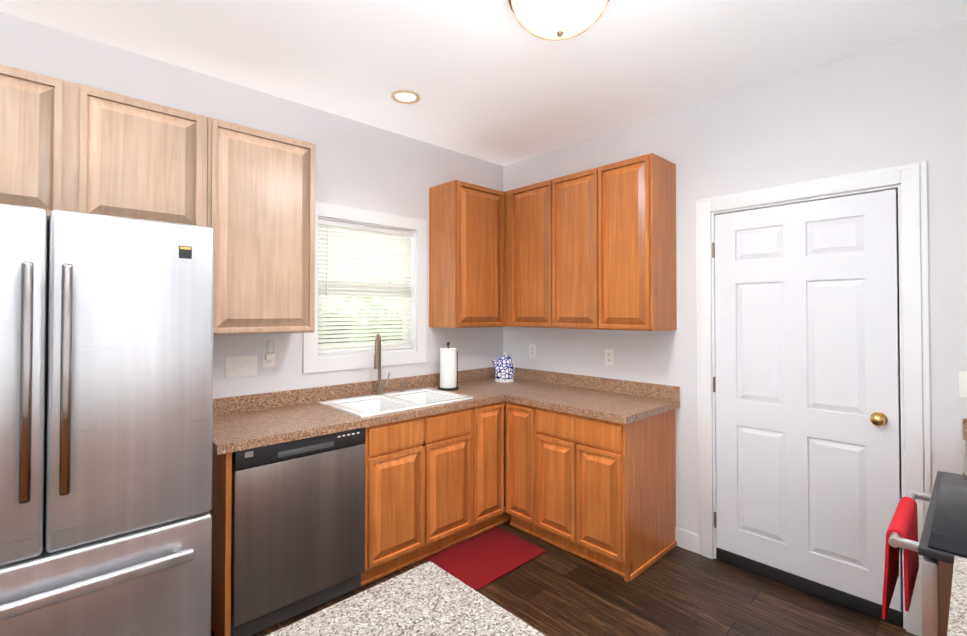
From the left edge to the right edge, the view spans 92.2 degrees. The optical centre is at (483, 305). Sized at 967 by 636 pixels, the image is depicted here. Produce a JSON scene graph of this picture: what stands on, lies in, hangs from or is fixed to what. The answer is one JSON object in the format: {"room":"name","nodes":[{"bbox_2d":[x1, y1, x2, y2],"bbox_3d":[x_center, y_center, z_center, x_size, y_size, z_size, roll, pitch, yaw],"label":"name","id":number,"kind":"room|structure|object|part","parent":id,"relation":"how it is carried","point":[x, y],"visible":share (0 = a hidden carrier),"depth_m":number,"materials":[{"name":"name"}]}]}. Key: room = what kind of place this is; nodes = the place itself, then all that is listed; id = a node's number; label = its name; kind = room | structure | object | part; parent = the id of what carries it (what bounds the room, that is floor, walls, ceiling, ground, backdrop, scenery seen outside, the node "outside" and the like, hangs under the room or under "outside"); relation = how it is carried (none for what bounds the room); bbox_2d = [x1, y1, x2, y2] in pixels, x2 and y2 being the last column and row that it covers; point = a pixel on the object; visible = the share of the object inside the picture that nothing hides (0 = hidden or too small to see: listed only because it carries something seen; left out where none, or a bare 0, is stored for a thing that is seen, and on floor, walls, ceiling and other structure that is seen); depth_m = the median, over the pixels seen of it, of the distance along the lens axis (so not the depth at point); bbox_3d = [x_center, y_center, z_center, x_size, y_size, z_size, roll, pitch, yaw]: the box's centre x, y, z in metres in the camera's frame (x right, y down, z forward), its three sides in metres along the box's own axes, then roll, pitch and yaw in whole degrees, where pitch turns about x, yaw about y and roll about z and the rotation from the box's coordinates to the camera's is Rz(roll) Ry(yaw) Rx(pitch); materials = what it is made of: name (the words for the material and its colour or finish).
{"room":"kitchen","nodes":[
{"label":"kitchen","id":0,"kind":"room"},
{"bbox_2d":[0,11,502,398],"bbox_3d":[-2.046,0.121,2.059,6.240,2.740,0.140,1,-1,-43],"label":"wall","id":1,"kind":"structure","parent":0,"point":[360,165],"depth_m":2.83,"materials":[{"name":"white paint"}]},
{"bbox_2d":[0,64,207,225],"bbox_3d":[-1.792,-0.625,1.985,1.014,0.570,0.331,1,-1,-43],"label":"upper cabinet","id":2,"kind":"object","parent":1,"relation":"attached to","point":[69,146],"visible":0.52,"depth_m":1.94,"materials":[{"name":"brown wood"}]},
{"bbox_2d":[225,355,256,377],"bbox_3d":[-1.353,0.341,2.604,0.165,0.115,0.012,1,-1,-43],"label":"switch plate","id":3,"kind":"object","parent":1,"relation":"attached to","point":[241,366],"visible":1,"depth_m":2.60,"materials":[{"name":"white plastic"}]},
{"bbox_2d":[207,117,315,334],"bbox_3d":[-1.229,-0.378,2.512,0.528,1.050,0.331,1,-1,-43],"label":"upper cabinet","id":4,"kind":"object","parent":1,"relation":"attached to","point":[261,203],"visible":0.9,"depth_m":2.37,"materials":[{"name":"brown wood"}]},
{"bbox_2d":[262,340,274,367],"bbox_3d":[-1.234,0.278,2.689,0.072,0.158,0.053,1,-1,-43],"label":"outlet","id":5,"kind":"object","parent":1,"relation":"attached to","point":[268,355],"visible":1,"depth_m":2.68,"materials":[{"name":"white plastic"}]},
{"bbox_2d":[302,201,426,372],"bbox_3d":[-0.811,-0.114,3.205,0.920,1.060,0.149,1,-1,-43],"label":"window","id":6,"kind":"structure","parent":1,"relation":"in","point":[313,360],"depth_m":3.23,"materials":[{"name":"white"}]},
{"bbox_3d":[-0.841,-0.117,3.238,0.726,0.858,0.050,1,-1,-43],"label":"window sash","id":7,"kind":"part","parent":6,"relation":"part of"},
{"bbox_2d":[318,219,412,353],"bbox_3d":[-0.788,-0.118,3.181,0.718,0.854,0.044,1,-1,-43],"label":"window blind","id":8,"kind":"object","parent":6,"relation":"attached to","point":[349,295],"visible":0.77,"depth_m":3.15,"materials":[{"name":"white plastic"}]},
{"bbox_2d":[429,180,503,327],"bbox_3d":[-0.120,-0.364,3.555,0.488,1.050,0.331,1,-1,-43],"label":"upper cabinet","id":9,"kind":"object","parent":1,"relation":"attached to","point":[466,254],"visible":0.96,"depth_m":3.40,"materials":[{"name":"brown wood"}]},
{"bbox_2d":[0,0,966,165],"bbox_3d":[-0.823,-1.297,0.778,6.240,0.060,3.710,1,-1,-43],"label":"ceiling","id":10,"kind":"structure","parent":0,"point":[494,81],"depth_m":2.27,"materials":[{"name":"white paint"}]},
{"bbox_2d":[391,90,419,103],"bbox_3d":[-0.462,-1.236,2.758,0.170,0.008,0.170,1,-1,-43],"label":"recessed light","id":11,"kind":"object","parent":10,"relation":"in","point":[404,96],"visible":1,"depth_m":2.75,"materials":[{"name":"beige glass"}]},
{"bbox_2d":[508,0,608,40],"bbox_3d":[0.294,-1.142,1.786,0.400,0.221,0.400,1,-1,-43],"label":"dome ceiling light","id":12,"kind":"object","parent":10,"relation":"attached to","point":[554,20],"visible":1,"depth_m":1.74,"materials":[{"name":"white glass"}]},
{"bbox_2d":[211,520,916,635],"bbox_3d":[-0.823,1.503,0.740,6.240,0.060,3.710,1,-1,-43],"label":"floor","id":13,"kind":"structure","parent":0,"point":[553,590],"depth_m":2.34,"materials":[{"name":"brown wood"}]},
{"bbox_2d":[0,203,213,635],"bbox_3d":[-1.597,0.595,1.693,0.910,1.782,0.910,1,-1,-43],"label":"refrigerator","id":14,"kind":"object","parent":13,"relation":"on","point":[106,382],"visible":1,"depth_m":1.51,"materials":[{"name":"silver metal"}]},
{"bbox_2d":[209,451,231,635],"bbox_3d":[-1.307,1.062,2.223,0.022,0.862,0.610,1,-1,-43],"label":"cabinet end panel","id":15,"kind":"object","parent":13,"relation":"on","point":[220,511],"visible":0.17,"depth_m":2.04,"materials":[{"name":"brown wood"}]},
{"bbox_2d":[230,427,365,635],"bbox_3d":[-1.052,1.059,2.436,0.624,0.850,0.616,1,-1,-43],"label":"dishwasher","id":16,"kind":"object","parent":13,"relation":"on","point":[297,527],"visible":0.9,"depth_m":2.18,"materials":[{"name":"grey metal"}]},
{"bbox_2d":[361,407,471,585],"bbox_3d":[-0.552,1.072,2.919,0.751,0.862,0.631,1,-1,-43],"label":"base cabinet","id":17,"kind":"object","parent":13,"relation":"on","point":[418,488],"visible":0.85,"depth_m":2.66,"materials":[{"name":"brown wood"}]},
{"bbox_2d":[427,527,546,590],"bbox_3d":[0.025,1.495,2.791,0.585,0.010,0.435,1,-1,-43],"label":"mat","id":18,"kind":"object","parent":13,"relation":"on","point":[479,561],"visible":0.9,"depth_m":2.76,"materials":[{"name":"red fabric"}]},
{"bbox_2d":[466,401,541,538],"bbox_3d":[0.145,1.078,3.395,0.915,0.862,0.893,1,-1,-43],"label":"base cabinet","id":19,"kind":"object","parent":13,"relation":"on","point":[504,473],"visible":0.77,"depth_m":3.04,"materials":[{"name":"brown wood"}]},
{"bbox_2d":[212,334,559,454],"bbox_3d":[-0.461,0.485,2.983,2.373,0.610,0.676,1,-1,-43],"label":"countertop","id":20,"kind":"structure","parent":19,"relation":"on","point":[244,422],"depth_m":2.72,"materials":[{"name":"laminate"}]},
{"bbox_2d":[374,334,404,394],"bbox_3d":[-0.619,0.384,3.055,0.317,0.405,0.190,1,-1,-43],"label":"faucet","id":21,"kind":"object","parent":20,"relation":"on","point":[377,357],"depth_m":3.06,"materials":[{"name":"silver metal"}]},
{"bbox_2d":[438,342,458,390],"bbox_3d":[-0.256,0.434,3.369,0.150,0.338,0.150,1,-1,-43],"label":"paper towel holder","id":22,"kind":"object","parent":20,"relation":"on","point":[448,369],"visible":1,"depth_m":3.32,"materials":[{"name":"white paper"}]},
{"bbox_2d":[492,352,514,382],"bbox_3d":[0.164,0.490,3.743,0.253,0.235,0.160,1,-1,-43],"label":"kettle","id":23,"kind":"object","parent":20,"relation":"on","point":[504,365],"visible":1,"depth_m":3.69,"materials":[{"name":"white ceramic"}]},
{"bbox_2d":[508,373,679,423],"bbox_3d":[0.692,0.574,3.005,0.663,0.130,0.870,1,-1,-43],"label":"countertop","id":24,"kind":"structure","parent":19,"relation":"on","point":[608,399],"depth_m":3.03,"materials":[{"name":"laminate"}]},
{"bbox_2d":[536,407,676,581],"bbox_3d":[0.771,1.072,2.936,0.631,0.862,0.632,1,-1,-43],"label":"base cabinet","id":25,"kind":"object","parent":13,"relation":"on","point":[606,494],"visible":0.94,"depth_m":2.70,"materials":[{"name":"brown wood"}]},
{"bbox_2d":[888,471,966,635],"bbox_3d":[1.518,0.928,1.137,0.771,1.100,0.747,1,-1,-43],"label":"range","id":26,"kind":"object","parent":13,"relation":"on","point":[940,545],"visible":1,"depth_m":1.12,"materials":[{"name":"silver metal"}]},
{"bbox_2d":[882,497,918,619],"bbox_3d":[1.239,0.739,1.378,0.327,0.256,0.055,1,-1,-43],"label":"towel","id":27,"kind":"object","parent":26,"relation":"hanging from","point":[904,522],"visible":0.98,"depth_m":1.32,"materials":[{"name":"red fabric"}]},
{"bbox_3d":[0.530,1.036,0.628,4.147,0.871,1.397,1,-1,-43],"label":"base cabinet","id":28,"kind":"object","parent":13,"relation":"on","visible":0},
{"bbox_2d":[266,556,966,635],"bbox_3d":[-0.009,0.526,0.148,2.795,0.130,1.428,1,-1,-43],"label":"countertop","id":29,"kind":"structure","parent":28,"relation":"on","point":[429,598],"depth_m":0.85,"materials":[{"name":"stone"}]},
{"bbox_2d":[962,418,966,474],"bbox_3d":[2.078,0.545,1.571,0.610,0.130,0.643,1,-1,-43],"label":"countertop","id":30,"kind":"structure","parent":28,"relation":"on","point":[964,472],"depth_m":1.90,"materials":[{"name":"stone"}]},
{"bbox_2d":[503,18,966,612],"bbox_3d":[1.453,0.131,2.805,0.160,2.740,3.570,1,-1,-43],"label":"wall","id":31,"kind":"structure","parent":0,"point":[899,102],"depth_m":2.46,"materials":[{"name":"white paint"}]},
{"bbox_2d":[504,191,507,326],"bbox_3d":[0.198,-0.361,3.788,0.332,1.050,0.427,1,-1,-43],"label":"upper cabinet","id":32,"kind":"object","parent":31,"relation":"attached to","point":[506,192],"depth_m":3.60,"materials":[{"name":"brown wood"}]},
{"bbox_2d":[508,181,543,327],"bbox_3d":[0.472,-0.365,3.496,0.332,1.050,0.419,1,-1,-43],"label":"upper cabinet","id":33,"kind":"object","parent":31,"relation":"attached to","point":[526,203],"depth_m":3.43,"materials":[{"name":"brown wood"}]},
{"bbox_2d":[529,344,535,357],"bbox_3d":[0.400,0.372,3.799,0.008,0.115,0.072,1,-1,-43],"label":"electrical outlet plate","id":34,"kind":"object","parent":31,"relation":"attached to","point":[532,347],"depth_m":3.80,"materials":[{"name":"white plastic"}]},
{"bbox_2d":[544,169,591,328],"bbox_3d":[0.724,-0.368,3.228,0.332,1.050,0.428,1,-1,-43],"label":"upper cabinet","id":35,"kind":"object","parent":31,"relation":"attached to","point":[568,198],"depth_m":3.15,"materials":[{"name":"brown wood"}]},
{"bbox_2d":[605,349,613,365],"bbox_3d":[0.888,0.364,3.280,0.008,0.115,0.072,1,-1,-43],"label":"electrical outlet plate","id":36,"kind":"object","parent":31,"relation":"attached to","point":[609,357],"depth_m":3.28,"materials":[{"name":"white plastic"}]},
{"bbox_2d":[592,153,676,330],"bbox_3d":[0.966,-0.372,2.971,0.332,1.050,0.390,1,-1,-43],"label":"upper cabinet","id":37,"kind":"object","parent":31,"relation":"attached to","point":[594,248],"depth_m":2.84,"materials":[{"name":"brown wood"}]},
{"bbox_2d":[675,527,699,553],"bbox_3d":[1.657,1.441,2.444,0.014,0.110,1.310,1,-1,-43],"label":"baseboard","id":38,"kind":"structure","parent":31,"relation":"attached to","point":[687,540],"depth_m":2.86,"materials":[{"name":"white"}]},
{"bbox_2d":[712,189,901,626],"bbox_3d":[1.645,0.474,2.463,0.106,2.040,0.827,1,-1,-43],"label":"door","id":39,"kind":"structure","parent":31,"relation":"in","point":[806,384],"depth_m":2.43,"materials":[{"name":"white painted wood"},{"name":"brass"}]},
{"bbox_2d":[696,161,930,635],"bbox_3d":[1.695,0.423,2.500,0.141,2.148,1.026,1,-1,-43],"label":"door frame","id":40,"kind":"structure","parent":31,"relation":"attached to","point":[910,179],"depth_m":2.17,"materials":[{"name":"white wood"}]},
{"bbox_2d":[959,371,966,397],"bbox_3d":[2.093,0.342,1.997,0.012,0.115,0.072,1,-1,-43],"label":"switch plate","id":41,"kind":"object","parent":31,"relation":"attached to","point":[962,384],"visible":1,"depth_m":2.02,"materials":[{"name":"white plastic"}]},
{"label":"outside","id":42,"kind":"structure","parent":0,"visible":0},
{"bbox_2d":[318,228,402,346],"bbox_3d":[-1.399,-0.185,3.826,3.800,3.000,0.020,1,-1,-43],"label":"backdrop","id":43,"kind":"structure","parent":42,"point":[359,297],"depth_m":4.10,"materials":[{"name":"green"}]}
]}

